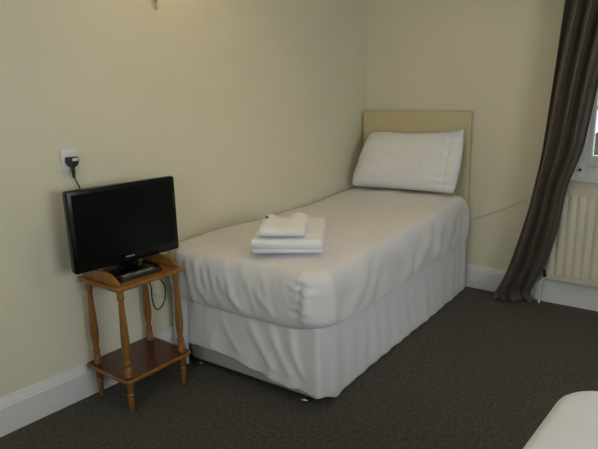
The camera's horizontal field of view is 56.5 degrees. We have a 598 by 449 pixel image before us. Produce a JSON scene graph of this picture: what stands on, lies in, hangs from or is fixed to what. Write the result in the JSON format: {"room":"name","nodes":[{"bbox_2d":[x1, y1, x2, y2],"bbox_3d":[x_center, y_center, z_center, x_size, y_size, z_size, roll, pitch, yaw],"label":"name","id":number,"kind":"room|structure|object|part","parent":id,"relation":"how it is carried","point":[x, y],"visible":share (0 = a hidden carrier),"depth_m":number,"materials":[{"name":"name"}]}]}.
{"room":"hotel room","nodes":[
{"label":"hotel room","id":0,"kind":"room"},
{"bbox_2d":[0,0,366,397],"bbox_3d":[-1.097,-0.433,2.388,0.121,2.550,4.900,9,17,39],"label":"wall","id":1,"kind":"structure","parent":0,"point":[254,109],"depth_m":2.74,"materials":[{"name":"paint"}]},
{"bbox_2d":[59,148,78,171],"bbox_3d":[-1.001,-0.281,2.429,0.016,0.094,0.076,9,17,39],"label":"wall socket","id":2,"kind":"object","parent":1,"relation":"attached to","point":[67,152],"visible":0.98,"depth_m":2.41,"materials":[{"name":"white plastic"}]},
{"bbox_2d":[0,327,173,436],"bbox_3d":[-0.923,0.710,2.725,0.022,0.162,4.580,9,17,39],"label":"baseboard","id":3,"kind":"structure","parent":1,"relation":"attached to","point":[25,406],"depth_m":2.49,"materials":[{"name":"white paint"}]},
{"bbox_2d":[65,156,165,309],"bbox_3d":[-0.828,0.056,2.567,0.176,0.759,0.346,9,17,39],"label":"lead","id":4,"kind":"object","parent":1,"relation":"attached to","point":[72,162],"visible":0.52,"depth_m":2.42,"materials":[{"name":"black plastic"}]},
{"bbox_2d":[0,286,597,448],"bbox_3d":[0.659,1.072,1.586,4.800,0.100,5.000,9,17,36],"label":"floor","id":5,"kind":"structure","parent":0,"point":[480,372],"depth_m":2.56,"materials":[{"name":"carpet"}]},
{"bbox_2d":[78,253,190,411],"bbox_3d":[-0.765,0.482,2.624,0.326,0.642,0.378,9,17,36],"label":"side table","id":6,"kind":"object","parent":5,"relation":"on","point":[133,362],"visible":0.91,"depth_m":2.58,"materials":[{"name":"brown wood"}]},
{"bbox_3d":[-0.945,0.532,2.582,0.038,0.574,0.038,9,17,36],"label":"leg","id":7,"kind":"part","parent":6,"relation":"part of","materials":[{"name":"brown wood"}]},
{"bbox_3d":[-0.865,0.226,2.430,0.265,0.048,0.013,9,17,36],"label":"gallery rail","id":8,"kind":"part","parent":6,"relation":"part of","materials":[{"name":"brown wood"}]},
{"bbox_2d":[62,176,178,278],"bbox_3d":[-0.786,0.014,2.527,0.145,0.410,0.531,11,18,42],"label":"television","id":9,"kind":"object","parent":6,"relation":"on","point":[123,223],"visible":0.89,"depth_m":2.49,"materials":[{"name":"black plastic"}]},
{"bbox_3d":[-0.758,0.560,2.442,0.038,0.574,0.038,9,17,36],"label":"leg","id":10,"kind":"part","parent":6,"relation":"part of","materials":[{"name":"brown wood"}]},
{"bbox_2d":[116,266,161,281],"bbox_3d":[-0.714,0.219,2.495,0.046,0.022,0.210,11,18,42],"label":"remote control","id":11,"kind":"object","parent":6,"relation":"on","point":[133,275],"visible":0.98,"depth_m":2.48,"materials":[{"name":"black plastic"}]},
{"bbox_3d":[-0.718,0.212,2.489,0.028,0.001,0.160,11,18,42],"label":"key panel","id":12,"kind":"part","parent":11,"relation":"part of","materials":[{"name":"grey"}]},
{"bbox_2d":[87,337,190,384],"bbox_3d":[-0.761,0.640,2.661,0.326,0.017,0.378,9,17,36],"label":"shelf","id":13,"kind":"object","parent":6,"relation":"attached to","point":[148,355],"depth_m":2.63,"materials":[{"name":"brown wood"}]},
{"bbox_3d":[-0.761,0.632,2.659,0.310,0.002,0.362,9,17,36],"label":"shelf panel","id":14,"kind":"part","parent":6,"relation":"part of","materials":[{"name":"red wood"}]},
{"bbox_3d":[-0.765,0.471,2.819,0.038,0.574,0.038,9,17,36],"label":"leg","id":15,"kind":"part","parent":6,"relation":"part of","materials":[{"name":"brown wood"}]},
{"bbox_3d":[-0.671,0.162,2.676,0.265,0.048,0.013,9,17,36],"label":"gallery rail","id":16,"kind":"part","parent":6,"relation":"part of","materials":[{"name":"brown wood"}]},
{"bbox_3d":[-0.574,0.499,2.676,0.038,0.574,0.038,9,17,36],"label":"leg","id":17,"kind":"part","parent":6,"relation":"part of","materials":[{"name":"brown wood"}]},
{"bbox_2d":[191,111,472,402],"bbox_3d":[0.296,-0.013,3.320,0.818,1.228,1.901,8,16,34],"label":"bed","id":18,"kind":"object","parent":5,"relation":"on","point":[373,121],"visible":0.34,"depth_m":3.79,"materials":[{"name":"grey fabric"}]},
{"bbox_2d":[300,393,310,398],"bbox_3d":[0.034,0.778,2.553,0.058,0.015,0.058,8,16,34],"label":"caster wheel","id":19,"kind":"object","parent":18,"relation":"attached to","point":[302,395],"depth_m":2.53,"materials":[{"name":"silver plastic"}]},
{"bbox_2d":[169,187,468,328],"bbox_3d":[0.225,0.080,3.322,1.001,0.338,1.906,8,16,34],"label":"sheet","id":20,"kind":"object","parent":18,"relation":"on","point":[377,239],"visible":0.87,"depth_m":2.73,"materials":[{"name":"white fabric"}]},
{"bbox_2d":[251,217,325,252],"bbox_3d":[-0.040,0.045,2.724,0.331,0.083,0.443,0,13,5],"label":"bath towel","id":21,"kind":"object","parent":20,"relation":"on","point":[313,240],"visible":0.63,"depth_m":2.53,"materials":[{"name":"white fabric"}]},
{"bbox_2d":[259,212,307,236],"bbox_3d":[-0.069,-0.003,2.639,0.210,0.075,0.279,0,13,5],"label":"hand towel","id":22,"kind":"object","parent":21,"relation":"on","point":[295,225],"visible":1,"depth_m":2.56,"materials":[{"name":"white fabric"}]},
{"bbox_2d":[353,129,463,192],"bbox_3d":[0.731,-0.451,3.833,0.767,0.410,0.212,8,16,34],"label":"pillow","id":23,"kind":"object","parent":20,"relation":"on","point":[431,162],"visible":1,"depth_m":3.75,"materials":[{"name":"white fabric"}]},
{"bbox_2d":[173,240,465,398],"bbox_3d":[0.241,0.400,3.409,0.973,0.382,1.883,8,16,34],"label":"bed skirt","id":24,"kind":"object","parent":18,"relation":"attached to","point":[320,363],"visible":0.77,"depth_m":2.72,"materials":[{"name":"white fabric"}]},
{"bbox_3d":[0.828,-0.346,4.016,0.806,0.928,0.050,8,16,34],"label":"headboard","id":25,"kind":"part","parent":18,"relation":"part of","materials":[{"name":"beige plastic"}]},
{"bbox_3d":[1.222,1.041,0.784,1.815,0.300,0.785,10,17,40],"label":"bed","id":26,"kind":"object","parent":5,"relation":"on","visible":0},
{"bbox_2d":[523,391,597,448],"bbox_3d":[1.222,0.762,0.722,1.910,0.262,0.890,10,17,40],"label":"duvet","id":27,"kind":"object","parent":26,"relation":"on","point":[572,423],"visible":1,"depth_m":1.38,"materials":[{"name":"white fabric"}]},
{"bbox_2d":[366,0,597,275],"bbox_3d":[2.114,-0.678,3.054,4.250,2.550,0.120,9,17,36],"label":"wall","id":28,"kind":"structure","parent":0,"point":[495,60],"depth_m":3.68,"materials":[{"name":"paint"}]},
{"bbox_2d":[469,197,530,220],"bbox_3d":[1.329,-0.104,3.735,0.632,0.315,0.005,9,17,36],"label":"cable","id":29,"kind":"object","parent":28,"relation":"attached to","point":[530,197],"visible":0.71,"depth_m":3.71,"materials":[{"name":"beige plastic"}]},
{"bbox_2d":[465,264,597,310],"bbox_3d":[2.170,0.507,3.226,4.080,0.162,0.019,9,17,36],"label":"baseboard","id":30,"kind":"structure","parent":28,"relation":"attached to","point":[479,277],"depth_m":3.62,"materials":[{"name":"white paint"}]},
{"bbox_2d":[538,187,597,302],"bbox_3d":[2.029,0.201,3.212,1.180,0.771,0.086,9,17,36],"label":"radiator","id":31,"kind":"object","parent":28,"relation":"attached to","point":[573,258],"visible":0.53,"depth_m":3.40,"materials":[{"name":"beige metal"}]},
{"bbox_2d":[566,187,597,193],"bbox_3d":[2.011,-0.158,3.110,1.161,0.024,0.044,9,17,36],"label":"grille","id":32,"kind":"object","parent":31,"relation":"attached to","point":[569,190],"depth_m":3.33,"materials":[{"name":"beige"}]},
{"bbox_2d":[570,88,597,182],"bbox_3d":[2.109,-0.841,2.973,1.260,1.296,0.126,9,17,36],"label":"window","id":33,"kind":"structure","parent":28,"relation":"in","point":[586,170],"depth_m":3.35,"materials":[{"name":"white paint"}]},
{"bbox_3d":[2.126,-0.217,3.121,1.260,0.014,0.126,9,17,36],"label":"sill","id":34,"kind":"part","parent":33,"relation":"part of","materials":[{"name":"white paint"}]},
{"bbox_3d":[1.930,-0.886,3.124,0.475,1.149,0.044,9,17,36],"label":"sash","id":35,"kind":"part","parent":33,"relation":"part of","materials":[{"name":"white paint"}]},
{"bbox_3d":[2.040,-1.613,2.683,1.450,0.033,0.167,9,17,36],"label":"pole","id":36,"kind":"object","parent":28,"relation":"attached to","visible":0},
{"bbox_2d":[493,0,597,302],"bbox_3d":[1.543,-0.566,3.264,0.639,2.257,0.136,9,17,36],"label":"curtain","id":37,"kind":"object","parent":36,"relation":"hanging from","point":[575,81],"visible":1,"depth_m":3.27,"materials":[{"name":"brown fabric"}]},
{"label":"outside","id":38,"kind":"structure","parent":0,"visible":0},
{"bbox_3d":[7.961,-0.641,9.163,18.000,0.050,15.400,9,17,36],"label":"ground","id":39,"kind":"structure","parent":38,"visible":0},
{"bbox_2d":[594,132,597,154],"bbox_3d":[3.108,-0.284,6.157,2.578,1.700,1.900,9,17,36],"label":"bush","id":40,"kind":"object","parent":39,"relation":"on","point":[596,137],"visible":0.02,"depth_m":5.71,"materials":[{"name":"green plant"}]}
]}

